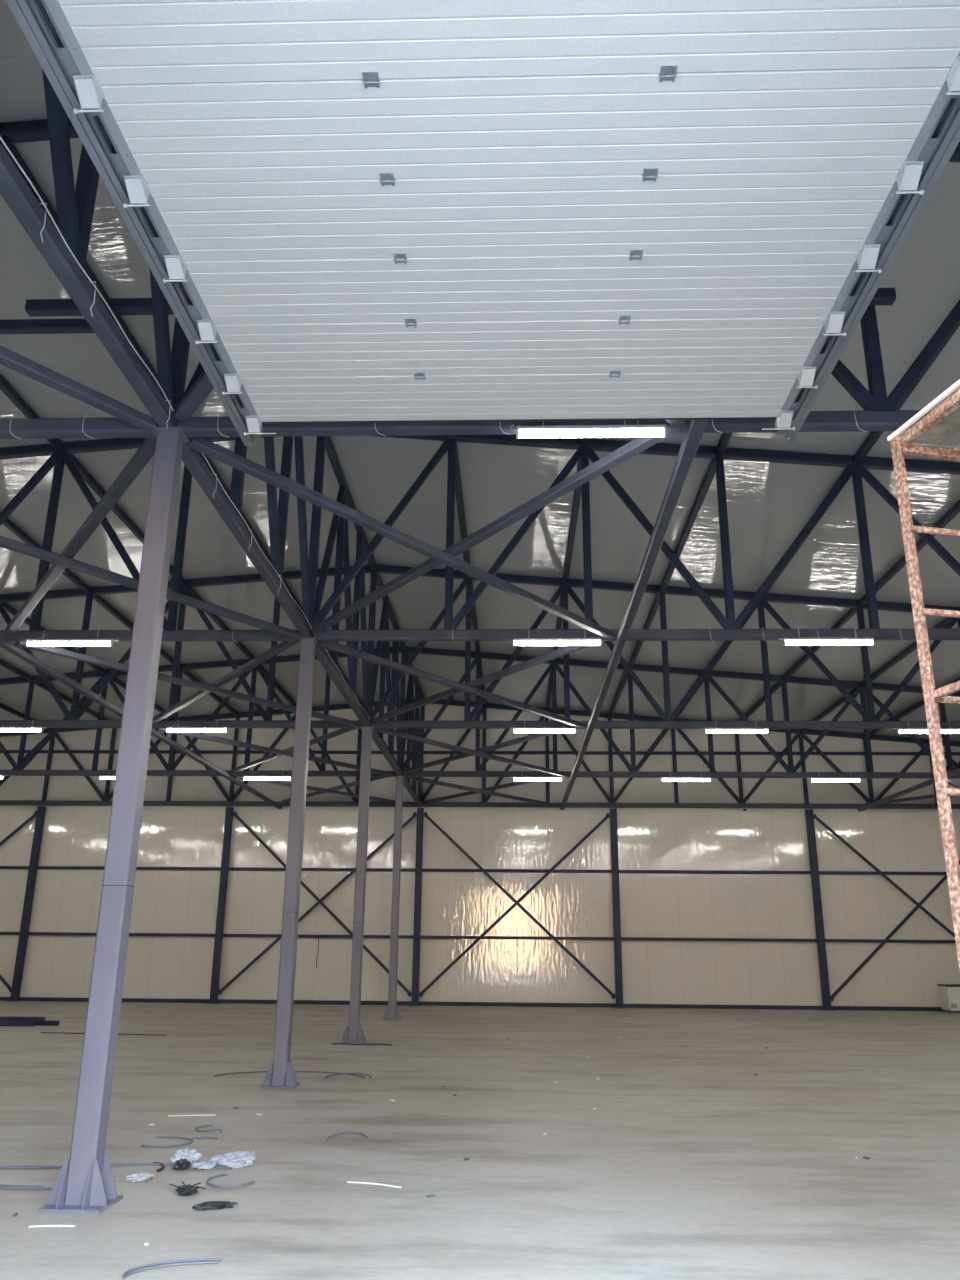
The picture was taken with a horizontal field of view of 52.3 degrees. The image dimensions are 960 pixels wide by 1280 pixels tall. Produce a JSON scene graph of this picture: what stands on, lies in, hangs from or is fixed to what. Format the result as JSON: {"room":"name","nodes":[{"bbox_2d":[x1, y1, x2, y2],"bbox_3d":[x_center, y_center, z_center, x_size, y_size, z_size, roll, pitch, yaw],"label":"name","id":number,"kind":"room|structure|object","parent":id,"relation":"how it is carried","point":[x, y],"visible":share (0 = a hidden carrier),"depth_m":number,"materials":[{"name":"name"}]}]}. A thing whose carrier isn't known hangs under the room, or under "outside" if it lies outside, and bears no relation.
{"room":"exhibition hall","nodes":[
{"label":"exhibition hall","id":0,"kind":"room"},
{"bbox_2d":[0,1001,959,1279],"bbox_3d":[-2.454,6.666,15.244,37.320,0.200,30.300,0,-17,2],"label":"floor","id":1,"kind":"structure","parent":0,"point":[689,1163],"depth_m":9.02,"materials":[{"name":"concrete"}]},
{"bbox_2d":[0,1021,35,1025],"bbox_3d":[-11.031,8.239,21.021,2.900,0.100,0.130,0,-17,0],"label":"bar","id":2,"kind":"object","parent":1,"relation":"on","point":[2,1023],"visible":1,"depth_m":20.96,"materials":[{"name":"metal"}]},
{"bbox_2d":[0,1016,45,1020],"bbox_3d":[-11.051,8.192,21.177,3.250,0.080,0.104,0,-17,1],"label":"bar","id":3,"kind":"object","parent":2,"relation":"on","point":[2,1018],"visible":1,"depth_m":21.12,"materials":[{"name":"metal"}]},
{"bbox_2d":[7,806,45,1001],"bbox_3d":[-14.158,8.178,30.627,0.380,5.900,0.320,0,-17,2],"label":"wall post","id":4,"kind":"object","parent":1,"relation":"on","point":[40,816],"visible":1,"depth_m":30.54,"materials":[{"name":"metal"}]},
{"bbox_2d":[37,427,188,1213],"bbox_3d":[-2.721,1.054,7.627,0.420,5.958,0.420,0,-17,2],"label":"steel column","id":5,"kind":"structure","parent":1,"relation":"on","point":[84,1184],"depth_m":7.36,"materials":[{"name":"metal"}]},
{"bbox_2d":[0,117,158,438],"bbox_3d":[-11.876,-3.476,9.360,18.490,3.567,0.150,0,-17,2],"label":"roof truss","id":6,"kind":"object","parent":5,"relation":"on","point":[35,130],"visible":0.28,"depth_m":8.54,"materials":[{"name":"metal"}]},
{"bbox_2d":[0,319,94,333],"bbox_3d":[-6.075,-2.895,9.105,5.250,0.110,0.100,0,-17,2],"label":"beam","id":7,"kind":"structure","parent":6,"relation":"attached to","point":[11,326],"depth_m":8.99,"materials":[{"name":"metal"}]},
{"bbox_2d":[0,346,156,431],"bbox_3d":[-5.043,-2.752,5.738,4.361,0.185,5.864,0,-17,2],"label":"brace","id":8,"kind":"object","parent":6,"relation":"attached to","point":[10,359],"visible":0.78,"depth_m":7.83,"materials":[{"name":"metal"}]},
{"bbox_2d":[1,603,164,712],"bbox_3d":[-10.533,-1.773,18.170,0.115,0.120,29.970,0,-17,2],"label":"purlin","id":9,"kind":"structure","parent":6,"relation":"on","point":[7,607],"depth_m":25.69,"materials":[{"name":"metal"}]},
{"bbox_2d":[0,636,281,808],"bbox_3d":[-6.930,0.919,17.198,0.130,0.100,29.960,0,-17,2],"label":"tie","id":10,"kind":"object","parent":6,"relation":"attached to","point":[10,647],"visible":1,"depth_m":17.77,"materials":[{"name":"metal"}]},
{"bbox_2d":[0,438,301,639],"bbox_3d":[-4.846,-0.955,11.475,4.360,0.185,5.834,0,-17,2],"label":"brace","id":11,"kind":"object","parent":6,"relation":"attached to","point":[145,452],"visible":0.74,"depth_m":11.46,"materials":[{"name":"metal"}]},
{"bbox_2d":[0,69,176,426],"bbox_3d":[-2.780,-4.388,6.149,0.135,3.548,5.986,0,-17,2],"label":"truss","id":12,"kind":"object","parent":5,"relation":"on","point":[75,205],"visible":0.56,"depth_m":6.64,"materials":[{"name":"metal"}]},
{"bbox_2d":[0,136,173,410],"bbox_3d":[-2.686,-2.538,6.549,0.024,0.034,3.801,0,-17,2],"label":"power cable","id":13,"kind":"object","parent":12,"relation":"attached to","point":[1,139],"visible":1,"depth_m":6.52,"materials":[{"name":"grey plastic"}]},
{"bbox_2d":[173,370,684,426],"bbox_3d":[-0.545,-2.759,5.585,4.361,0.185,5.864,0,-17,2],"label":"brace","id":14,"kind":"object","parent":12,"relation":"attached to","point":[202,387],"visible":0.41,"depth_m":8.13,"materials":[{"name":"metal"}]},
{"bbox_2d":[182,362,311,637],"bbox_3d":[-2.582,-2.585,11.907,0.135,3.548,5.911,0,-17,2],"label":"truss","id":15,"kind":"object","parent":5,"relation":"on","point":[277,513],"visible":0.33,"depth_m":12.09,"materials":[{"name":"metal"}]},
{"bbox_2d":[201,453,311,628],"bbox_3d":[-2.518,-1.007,11.437,0.024,0.034,5.550,0,-17,2],"label":"power cable","id":16,"kind":"object","parent":15,"relation":"attached to","point":[201,453],"visible":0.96,"depth_m":10.84,"materials":[{"name":"grey plastic"}]},
{"bbox_2d":[171,142,959,436],"bbox_3d":[6.505,-3.505,8.737,18.511,3.567,0.150,0,-17,2],"label":"roof truss","id":17,"kind":"object","parent":5,"relation":"on","point":[879,414],"visible":0.2,"depth_m":8.40,"materials":[{"name":"metal"}]},
{"bbox_2d":[184,433,673,638],"bbox_3d":[-0.348,-0.963,11.322,4.360,0.185,5.834,0,-17,2],"label":"brace","id":18,"kind":"object","parent":17,"relation":"attached to","point":[438,557],"visible":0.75,"depth_m":10.35,"materials":[{"name":"metal"}]},
{"bbox_2d":[25,288,895,316],"bbox_3d":[-0.227,-2.991,8.661,7.670,0.120,0.120,0,-17,2],"label":"beam","id":19,"kind":"structure","parent":17,"relation":"attached to","point":[883,296],"depth_m":8.71,"materials":[{"name":"metal"}]},
{"bbox_2d":[516,420,665,438],"bbox_3d":[0.939,-1.839,8.302,1.260,0.264,0.066,0,-17,2],"label":"lamp","id":20,"kind":"object","parent":17,"relation":"attached to","point":[562,431],"visible":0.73,"depth_m":8.25,"materials":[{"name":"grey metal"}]},
{"bbox_2d":[519,428,663,437],"bbox_3d":[0.938,-1.743,8.272,1.220,0.062,0.060,0,-17,2],"label":"diffuser","id":21,"kind":"object","parent":20,"relation":"attached to","point":[523,432],"depth_m":8.25,"materials":[{"name":"white plastic"}]},
{"bbox_2d":[126,1172,154,1181],"bbox_3d":[-2.595,4.107,7.489,0.211,0.047,0.199,-13,-22,36],"label":"plastic wrap","id":22,"kind":"object","parent":1,"relation":"on","point":[138,1176],"visible":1,"depth_m":7.44,"materials":[{"name":"white plastic"}]},
{"bbox_2d":[141,1136,192,1147],"bbox_3d":[-2.806,4.551,8.862,0.402,0.016,0.458,0,-17,2],"label":"conduit offcut","id":23,"kind":"object","parent":1,"relation":"on","point":[160,1137],"visible":1,"depth_m":8.76,"materials":[{"name":"grey plastic"}]},
{"bbox_2d":[122,1261,218,1279],"bbox_3d":[-1.728,3.487,5.429,0.539,0.010,0.119,12,-21,-33],"label":"conduit offcut","id":24,"kind":"object","parent":1,"relation":"on","point":[201,1262],"visible":1,"depth_m":5.47,"materials":[{"name":"grey plastic"}]},
{"bbox_2d":[110,1163,231,1169],"bbox_3d":[-2.575,4.254,7.907,1.180,0.016,0.122,0,-17,2],"label":"conduit offcut","id":25,"kind":"object","parent":1,"relation":"on","point":[117,1164],"visible":0.62,"depth_m":7.95,"materials":[{"name":"grey plastic"}]},
{"bbox_2d":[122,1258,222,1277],"bbox_3d":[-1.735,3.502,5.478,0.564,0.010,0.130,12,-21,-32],"label":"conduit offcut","id":26,"kind":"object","parent":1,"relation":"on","point":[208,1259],"visible":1,"depth_m":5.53,"materials":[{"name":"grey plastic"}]},
{"bbox_2d":[169,1149,201,1163],"bbox_3d":[-2.429,4.243,8.035,0.260,0.115,0.272,15,-23,-39],"label":"plastic wrap","id":27,"kind":"object","parent":1,"relation":"on","point":[191,1155],"visible":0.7,"depth_m":7.99,"materials":[{"name":"white plastic"}]},
{"bbox_2d":[169,1181,205,1195],"bbox_3d":[-2.118,3.971,7.082,0.261,0.072,0.211,2,-17,-6],"label":"scrap","id":28,"kind":"object","parent":1,"relation":"on","point":[183,1190],"visible":1,"depth_m":7.03,"materials":[{"name":"black plastic"}]},
{"bbox_2d":[192,1201,237,1209],"bbox_3d":[-1.815,3.871,6.700,0.305,0.040,0.130,8,-19,-22],"label":"scrap","id":29,"kind":"object","parent":1,"relation":"on","point":[207,1205],"visible":1,"depth_m":6.66,"materials":[{"name":"black plastic"}]},
{"bbox_2d":[205,807,233,1003],"bbox_3d":[-8.041,8.168,30.420,0.380,5.900,0.320,0,-17,2],"label":"wall post","id":30,"kind":"object","parent":1,"relation":"on","point":[214,989],"visible":1,"depth_m":30.32,"materials":[{"name":"metal"}]},
{"bbox_2d":[218,812,416,996],"bbox_3d":[-4.980,8.124,30.394,5.928,5.520,0.125,0,-17,2],"label":"brace","id":31,"kind":"object","parent":30,"relation":"attached to","point":[414,815],"visible":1,"depth_m":30.33,"materials":[{"name":"metal"}]},
{"bbox_2d":[206,1173,254,1187],"bbox_3d":[-1.933,4.105,7.412,0.412,0.016,0.303,-15,-23,40],"label":"conduit offcut","id":32,"kind":"object","parent":1,"relation":"on","point":[224,1174],"visible":1,"depth_m":7.30,"materials":[{"name":"grey plastic"}]},
{"bbox_2d":[211,1151,256,1167],"bbox_3d":[-2.003,4.262,8.054,0.365,0.099,0.360,14,-22,-38],"label":"plastic wrap","id":33,"kind":"object","parent":1,"relation":"on","point":[237,1159],"visible":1,"depth_m":7.96,"materials":[{"name":"white plastic"}]},
{"bbox_2d":[260,638,318,1088],"bbox_3d":[-2.525,2.846,13.350,0.420,5.958,0.420,0,-17,2],"label":"steel column","id":34,"kind":"structure","parent":1,"relation":"on","point":[280,1074],"depth_m":13.13,"materials":[{"name":"metal"}]},
{"bbox_2d":[0,437,302,641],"bbox_3d":[-11.680,-1.683,15.083,18.490,3.567,0.150,0,-17,2],"label":"roof truss","id":35,"kind":"object","parent":34,"relation":"on","point":[59,459],"visible":0.58,"depth_m":14.82,"materials":[{"name":"metal"}]},
{"bbox_2d":[26,629,113,646],"bbox_3d":[-5.976,-0.035,14.266,1.260,0.264,0.066,0,-17,2],"label":"lamp","id":36,"kind":"object","parent":35,"relation":"attached to","point":[29,642],"visible":1,"depth_m":14.22,"materials":[{"name":"white plastic"}]},
{"bbox_2d":[28,641,109,645],"bbox_3d":[-5.977,0.060,14.236,1.220,0.062,0.060,0,-17,2],"label":"diffuser","id":37,"kind":"object","parent":36,"relation":"attached to","point":[30,643],"depth_m":14.21,"materials":[{"name":"white plastic"}]},
{"bbox_2d":[315,436,376,726],"bbox_3d":[-2.385,-0.793,17.630,0.135,3.548,5.911,0,-17,2],"label":"truss","id":38,"kind":"object","parent":34,"relation":"on","point":[339,525],"visible":0.8,"depth_m":17.30,"materials":[{"name":"metal"}]},
{"bbox_2d":[15,641,362,727],"bbox_3d":[-4.649,0.837,17.197,4.360,0.185,5.834,0,-17,2],"label":"brace","id":39,"kind":"object","parent":38,"relation":"attached to","point":[204,689],"visible":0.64,"depth_m":16.67,"materials":[{"name":"metal"}]},
{"bbox_2d":[316,641,601,727],"bbox_3d":[-0.151,0.830,17.045,4.360,0.185,5.834,0,-17,2],"label":"brace","id":40,"kind":"object","parent":38,"relation":"attached to","point":[457,687],"visible":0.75,"depth_m":16.47,"materials":[{"name":"metal"}]},
{"bbox_2d":[309,435,959,640],"bbox_3d":[6.702,-1.713,14.460,18.511,3.567,0.150,0,-17,2],"label":"roof truss","id":41,"kind":"object","parent":34,"relation":"on","point":[730,631],"visible":0.81,"depth_m":14.46,"materials":[{"name":"metal"}]},
{"bbox_2d":[513,638,601,645],"bbox_3d":[1.106,-0.047,14.026,1.260,0.264,0.066,0,-17,2],"label":"lamp","id":42,"kind":"object","parent":41,"relation":"attached to","point":[516,641],"visible":0.94,"depth_m":13.98,"materials":[{"name":"white plastic"}]},
{"bbox_2d":[515,641,599,645],"bbox_3d":[1.105,0.049,13.996,1.220,0.062,0.060,0,-17,2],"label":"diffuser","id":43,"kind":"object","parent":42,"relation":"attached to","point":[517,643],"depth_m":13.97,"materials":[{"name":"white plastic"}]},
{"bbox_2d":[783,627,873,645],"bbox_3d":[4.944,-0.053,13.896,1.260,0.264,0.066,0,-17,2],"label":"lamp","id":44,"kind":"object","parent":41,"relation":"attached to","point":[786,641],"visible":1,"depth_m":13.85,"materials":[{"name":"white plastic"}]},
{"bbox_2d":[785,640,872,644],"bbox_3d":[4.943,0.043,13.866,1.220,0.062,0.060,0,-17,2],"label":"diffuser","id":45,"kind":"object","parent":44,"relation":"attached to","point":[787,642],"depth_m":13.84,"materials":[{"name":"white plastic"}]},
{"bbox_2d":[340,727,373,1042],"bbox_3d":[-2.328,4.639,19.072,0.420,5.958,0.420,0,-17,2],"label":"steel column","id":46,"kind":"structure","parent":1,"relation":"on","point":[353,1033],"depth_m":18.89,"materials":[{"name":"metal"}]},
{"bbox_2d":[0,565,373,727],"bbox_3d":[-11.483,0.109,20.806,18.490,3.567,0.150,0,-17,2],"label":"roof truss","id":47,"kind":"object","parent":46,"relation":"on","point":[73,717],"visible":0.64,"depth_m":20.42,"materials":[{"name":"metal"}]},
{"bbox_2d":[0,722,43,731],"bbox_3d":[-9.611,1.763,20.119,1.260,0.264,0.066,0,-17,2],"label":"lamp","id":48,"kind":"object","parent":47,"relation":"attached to","point":[2,729],"visible":1,"depth_m":20.06,"materials":[{"name":"white plastic"}]},
{"bbox_2d":[166,720,227,732],"bbox_3d":[-5.779,1.757,19.989,1.260,0.264,0.066,0,-17,2],"label":"lamp","id":49,"kind":"object","parent":47,"relation":"attached to","point":[168,729],"visible":1,"depth_m":19.94,"materials":[{"name":"white plastic"}]},
{"bbox_2d":[371,573,405,775],"bbox_3d":[-2.189,0.999,23.352,0.135,3.548,5.911,0,-17,2],"label":"truss","id":50,"kind":"object","parent":46,"relation":"on","point":[383,647],"visible":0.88,"depth_m":23.18,"materials":[{"name":"metal"}]},
{"bbox_2d":[156,728,396,776],"bbox_3d":[-4.452,2.629,22.920,4.360,0.185,5.834,0,-17,2],"label":"brace","id":51,"kind":"object","parent":50,"relation":"attached to","point":[289,751],"visible":0.77,"depth_m":22.38,"materials":[{"name":"metal"}]},
{"bbox_2d":[372,728,568,776],"bbox_3d":[0.045,2.622,22.768,4.360,0.185,5.834,0,-17,2],"label":"brace","id":52,"kind":"object","parent":50,"relation":"attached to","point":[467,752],"visible":0.83,"depth_m":22.42,"materials":[{"name":"metal"}]},
{"bbox_2d":[367,564,959,728],"bbox_3d":[6.898,0.079,20.183,18.511,3.567,0.150,0,-17,2],"label":"roof truss","id":53,"kind":"object","parent":46,"relation":"on","point":[872,721],"visible":0.69,"depth_m":20.07,"materials":[{"name":"metal"}]},
{"bbox_2d":[513,720,575,732],"bbox_3d":[1.302,1.746,19.749,1.260,0.264,0.066,0,-17,2],"label":"lamp","id":54,"kind":"object","parent":53,"relation":"attached to","point":[515,730],"visible":0.92,"depth_m":19.70,"materials":[{"name":"white plastic"}]},
{"bbox_2d":[514,729,574,732],"bbox_3d":[1.302,1.841,19.719,1.220,0.062,0.060,0,-17,2],"label":"diffuser","id":55,"kind":"object","parent":54,"relation":"attached to","point":[515,730],"depth_m":19.70,"materials":[{"name":"white plastic"}]},
{"bbox_2d":[560,420,707,809],"bbox_3d":[2.125,0.904,16.891,0.130,0.100,29.960,0,-17,2],"label":"steel beam","id":56,"kind":"structure","parent":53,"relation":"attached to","point":[693,435],"depth_m":11.10,"materials":[{"name":"metal"}]},
{"bbox_2d":[704,720,768,732],"bbox_3d":[5.140,1.739,19.619,1.260,0.264,0.066,0,-17,2],"label":"lamp","id":57,"kind":"object","parent":53,"relation":"attached to","point":[706,730],"visible":1,"depth_m":19.57,"materials":[{"name":"white plastic"}]},
{"bbox_2d":[706,730,767,732],"bbox_3d":[5.139,1.835,19.589,1.220,0.062,0.060,0,-17,2],"label":"diffuser","id":58,"kind":"object","parent":57,"relation":"attached to","point":[707,731],"depth_m":19.57,"materials":[{"name":"white plastic"}]},
{"bbox_2d":[382,776,404,1019],"bbox_3d":[-2.131,6.431,24.795,0.420,5.958,0.420,0,-17,2],"label":"steel column","id":59,"kind":"structure","parent":1,"relation":"on","point":[392,1012],"depth_m":24.62,"materials":[{"name":"metal"}]},
{"bbox_2d":[0,646,401,776],"bbox_3d":[-11.286,1.901,26.529,18.490,3.567,0.150,0,-17,2],"label":"roof truss","id":60,"kind":"object","parent":59,"relation":"on","point":[18,770],"visible":0.63,"depth_m":26.19,"materials":[{"name":"metal"}]},
{"bbox_2d":[243,775,291,779],"bbox_3d":[-5.583,3.549,25.711,1.260,0.264,0.066,0,-17,2],"label":"lamp","id":61,"kind":"object","parent":60,"relation":"attached to","point":[252,777],"visible":1,"depth_m":25.66,"materials":[{"name":"white plastic"}]},
{"bbox_2d":[234,776,416,806],"bbox_3d":[-4.258,4.394,28.557,4.359,0.185,5.656,0,-17,2],"label":"brace","id":62,"kind":"object","parent":60,"relation":"attached to","point":[332,790],"visible":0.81,"depth_m":28.33,"materials":[{"name":"metal"}]},
{"bbox_2d":[403,653,423,805],"bbox_3d":[-1.995,2.765,28.989,0.135,3.548,5.732,0,-17,2],"label":"truss","id":63,"kind":"object","parent":59,"relation":"on","point":[409,716],"visible":0.66,"depth_m":28.99,"materials":[{"name":"metal"}]},
{"bbox_2d":[400,646,959,778],"bbox_3d":[7.095,1.871,25.905,18.511,3.567,0.150,0,-17,2],"label":"roof truss","id":64,"kind":"object","parent":59,"relation":"on","point":[633,772],"visible":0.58,"depth_m":25.76,"materials":[{"name":"metal"}]},
{"bbox_2d":[404,777,558,807],"bbox_3d":[0.239,4.387,28.404,4.359,0.185,5.656,0,-17,2],"label":"brace","id":65,"kind":"object","parent":64,"relation":"attached to","point":[470,790],"visible":0.9,"depth_m":28.30,"materials":[{"name":"metal"}]},
{"bbox_2d":[513,777,561,780],"bbox_3d":[1.499,3.538,25.471,1.260,0.264,0.066,0,-17,2],"label":"lamp","id":66,"kind":"object","parent":64,"relation":"attached to","point":[514,778],"visible":0.91,"depth_m":25.42,"materials":[{"name":"white plastic"}]},
{"bbox_2d":[661,775,710,781],"bbox_3d":[5.337,3.531,25.341,1.260,0.264,0.066,0,-17,2],"label":"lamp","id":67,"kind":"object","parent":64,"relation":"attached to","point":[670,778],"visible":1,"depth_m":25.29,"materials":[{"name":"white plastic"}]},
{"bbox_2d":[810,772,860,781],"bbox_3d":[9.155,3.525,25.212,1.260,0.264,0.066,0,-17,2],"label":"lamp","id":68,"kind":"object","parent":64,"relation":"attached to","point":[819,779],"visible":1,"depth_m":25.16,"materials":[{"name":"white plastic"}]},
{"bbox_2d":[857,768,959,810],"bbox_3d":[11.489,0.889,16.573,0.130,0.100,29.960,0,-17,2],"label":"tie","id":69,"kind":"object","parent":64,"relation":"attached to","point":[956,771],"visible":1,"depth_m":27.15,"materials":[{"name":"metal"}]},
{"bbox_2d":[865,779,959,804],"bbox_3d":[14.211,4.365,27.931,4.458,0.185,5.657,0,-17,2],"label":"brace","id":70,"kind":"object","parent":64,"relation":"attached to","point":[950,782],"visible":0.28,"depth_m":29.27,"materials":[{"name":"metal"}]},
{"bbox_2d":[408,808,423,1005],"bbox_3d":[-1.925,8.158,30.213,0.380,5.900,0.320,0,-17,2],"label":"wall post","id":71,"kind":"object","parent":1,"relation":"on","point":[420,811],"visible":1,"depth_m":30.10,"materials":[{"name":"metal"}]},
{"bbox_2d":[419,812,615,998],"bbox_3d":[1.136,8.114,30.187,5.928,5.520,0.125,0,-17,2],"label":"brace","id":72,"kind":"object","parent":71,"relation":"attached to","point":[425,814],"visible":1,"depth_m":30.13,"materials":[{"name":"metal"}]},
{"bbox_2d":[610,808,625,1007],"bbox_3d":[4.192,8.148,30.005,0.380,5.900,0.320,0,-17,2],"label":"wall post","id":73,"kind":"object","parent":1,"relation":"on","point":[613,811],"visible":1,"depth_m":29.92,"materials":[{"name":"metal"}]},
{"bbox_2d":[805,809,835,1010],"bbox_3d":[10.308,8.138,29.798,0.380,5.900,0.320,0,-17,2],"label":"wall post","id":74,"kind":"object","parent":1,"relation":"on","point":[819,924],"visible":1,"depth_m":29.71,"materials":[{"name":"metal"}]},
{"bbox_2d":[887,379,959,970],"bbox_3d":[2.838,0.799,3.740,1.310,4.220,1.610,4,-18,-11],"label":"scaffold","id":75,"kind":"object","parent":1,"relation":"on","point":[940,424],"visible":1,"depth_m":4.64,"materials":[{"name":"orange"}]},
{"bbox_2d":[937,984,959,1012],"bbox_3d":[14.129,10.446,28.472,1.260,0.770,0.660,0,-17,2],"label":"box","id":76,"kind":"object","parent":1,"relation":"on","point":[949,993],"visible":1,"depth_m":28.28,"materials":[{"name":"grey"}]},
{"bbox_2d":[0,704,959,1006],"bbox_3d":[-1.919,6.519,31.061,37.260,9.535,0.120,0,-17,2],"label":"wall","id":77,"kind":"structure","parent":0,"point":[657,905],"depth_m":30.62,"materials":[{"name":"beige metal"}]},
{"bbox_2d":[0,866,946,874],"bbox_3d":[-1.929,7.229,30.708,36.980,0.090,0.110,0,-17,2],"label":"beam","id":78,"kind":"structure","parent":77,"relation":"attached to","point":[1,867],"depth_m":30.56,"materials":[{"name":"metal"}]},
{"bbox_2d":[0,997,949,1010],"bbox_3d":[-1.963,10.984,29.549,37.020,0.110,0.100,0,-17,2],"label":"baseboard","id":79,"kind":"structure","parent":77,"relation":"attached to","point":[245,1001],"depth_m":29.40,"materials":[{"name":"metal"}]},
{"bbox_2d":[0,932,955,942],"bbox_3d":[-1.947,9.147,30.108,36.980,0.090,0.110,0,-17,2],"label":"beam","id":80,"kind":"structure","parent":77,"relation":"attached to","point":[1,933],"depth_m":29.95,"materials":[{"name":"metal"}]},
{"bbox_2d":[0,750,959,754],"bbox_3d":[-1.897,3.664,31.824,36.980,0.090,0.110,0,-17,2],"label":"beam","id":81,"kind":"structure","parent":77,"relation":"attached to","point":[9,751],"depth_m":31.64,"materials":[{"name":"metal"}]},
{"bbox_2d":[0,0,959,741],"bbox_3d":[-2.377,-1.834,17.929,37.620,1.681,30.550,0,-17,2],"label":"ceiling","id":82,"kind":"structure","parent":0,"point":[769,504],"depth_m":17.99,"materials":[{"name":"grey metal"}]},
{"bbox_2d":[0,659,108,719],"bbox_3d":[-12.574,-1.608,18.188,0.115,0.120,29.970,0,-17,2],"label":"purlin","id":83,"kind":"structure","parent":82,"relation":"attached to","point":[4,664],"depth_m":26.98,"materials":[{"name":"metal"}]},
{"bbox_2d":[3,518,238,716],"bbox_3d":[-8.493,-1.938,18.151,0.115,0.120,29.970,0,-17,2],"label":"roof beam","id":84,"kind":"structure","parent":82,"relation":"attached to","point":[7,523],"depth_m":21.49,"materials":[{"name":"metal"}]},
{"bbox_2d":[0,374,296,706],"bbox_3d":[-6.453,-2.103,18.133,0.115,0.120,29.970,0,-17,2],"label":"roof beam","id":85,"kind":"structure","parent":82,"relation":"attached to","point":[6,388],"depth_m":16.69,"materials":[{"name":"metal"}]},
{"bbox_2d":[0,123,362,706],"bbox_3d":[-4.413,-2.267,18.114,0.115,0.120,29.970,0,-17,2],"label":"roof beam","id":86,"kind":"structure","parent":82,"relation":"attached to","point":[100,288],"depth_m":12.73,"materials":[{"name":"metal"}]},
{"bbox_2d":[0,698,419,806],"bbox_3d":[-11.095,3.639,32.080,18.490,3.567,0.150,0,-17,2],"label":"roof truss","id":87,"kind":"object","parent":82,"relation":"attached to","point":[105,799],"visible":0.51,"depth_m":31.73,"materials":[{"name":"metal"}]},
{"bbox_2d":[448,435,485,706],"bbox_3d":[-0.335,-2.274,17.976,0.115,0.120,29.970,0,-17,2],"label":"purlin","id":88,"kind":"structure","parent":82,"relation":"attached to","point":[458,486],"depth_m":18.17,"materials":[{"name":"metal"}]},
{"bbox_2d":[545,437,589,711],"bbox_3d":[1.702,-2.116,17.856,0.115,0.120,29.970,0,-17,2],"label":"roof purlin","id":89,"kind":"structure","parent":82,"relation":"attached to","point":[585,440],"depth_m":18.70,"materials":[{"name":"metal"}]},
{"bbox_2d":[608,433,731,716],"bbox_3d":[3.740,-1.957,17.737,0.115,0.120,29.970,0,-17,2],"label":"roof beam","id":90,"kind":"structure","parent":82,"relation":"attached to","point":[723,442],"depth_m":17.98,"materials":[{"name":"metal"}]},
{"bbox_2d":[418,698,959,808],"bbox_3d":[7.286,3.610,31.457,18.511,3.567,0.150,0,-17,2],"label":"roof truss","id":91,"kind":"object","parent":82,"relation":"attached to","point":[741,803],"visible":0.59,"depth_m":31.18,"materials":[{"name":"metal"}]},
{"bbox_2d":[675,321,959,720],"bbox_3d":[5.777,-1.799,17.617,0.115,0.120,29.970,0,-17,2],"label":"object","id":92,"kind":"structure","parent":82,"relation":"attached to","point":[872,438],"depth_m":14.21,"materials":[{"name":"metal"}]},
{"bbox_2d":[739,500,959,720],"bbox_3d":[7.815,-1.641,17.497,0.115,0.120,29.970,0,-17,2],"label":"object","id":93,"kind":"structure","parent":82,"relation":"attached to","point":[955,509],"depth_m":19.98,"materials":[{"name":"metal"}]},
{"bbox_2d":[799,608,959,732],"bbox_3d":[9.852,-1.482,17.378,0.115,0.120,29.970,0,-17,2],"label":"roof purlin","id":94,"kind":"structure","parent":82,"relation":"attached to","point":[941,625],"depth_m":24.34,"materials":[{"name":"metal"}]},
{"bbox_2d":[864,677,959,737],"bbox_3d":[11.889,-1.324,17.258,0.115,0.120,29.970,0,-17,2],"label":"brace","id":95,"kind":"structure","parent":82,"relation":"attached to","point":[917,705],"depth_m":27.89,"materials":[{"name":"metal"}]},
{"bbox_3d":[-2.907,-2.478,2.333,37.260,9.535,0.120,0,-17,2],"label":"wall","id":96,"kind":"structure","parent":0,"visible":0},
{"bbox_2d":[6,0,262,445],"bbox_3d":[-1.872,-2.533,5.209,0.144,0.404,5.400,0,-17,2],"label":"door track","id":97,"kind":"object","parent":96,"relation":"attached to","point":[34,18],"visible":0.67,"depth_m":5.03,"materials":[{"name":"silver metal"}]},
{"bbox_2d":[44,0,959,434],"bbox_3d":[0.198,-2.360,5.057,4.144,0.150,4.907,0,-17,2],"label":"door","id":98,"kind":"structure","parent":97,"relation":"attached to","point":[370,211],"depth_m":5.07,"materials":[{"name":"white paint"}]},
{"bbox_2d":[775,91,959,440],"bbox_3d":[2.272,-2.540,5.068,0.144,0.404,5.400,0,-17,2],"label":"door track","id":99,"kind":"object","parent":96,"relation":"attached to","point":[944,138],"visible":0.65,"depth_m":5.49,"materials":[{"name":"silver metal"}]},
{"bbox_3d":[-20.274,8.187,30.835,0.380,5.900,0.320,0,-17,2],"label":"wall post","id":100,"kind":"object","parent":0,"visible":0},
{"bbox_2d":[0,811,36,991],"bbox_3d":[-17.213,8.144,30.808,5.928,5.520,0.125,0,-17,2],"label":"brace","id":101,"kind":"object","parent":100,"relation":"attached to","point":[2,979],"visible":1,"depth_m":31.33,"materials":[{"name":"metal"}]},
{"bbox_3d":[16.425,8.129,29.591,0.380,5.900,0.320,0,-17,2],"label":"wall post","id":102,"kind":"object","parent":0,"visible":0},
{"bbox_2d":[814,814,959,1000],"bbox_3d":[13.369,8.095,29.772,5.928,5.520,0.125,0,-17,2],"label":"brace","id":103,"kind":"object","parent":102,"relation":"attached to","point":[944,878],"visible":1,"depth_m":29.73,"materials":[{"name":"metal"}]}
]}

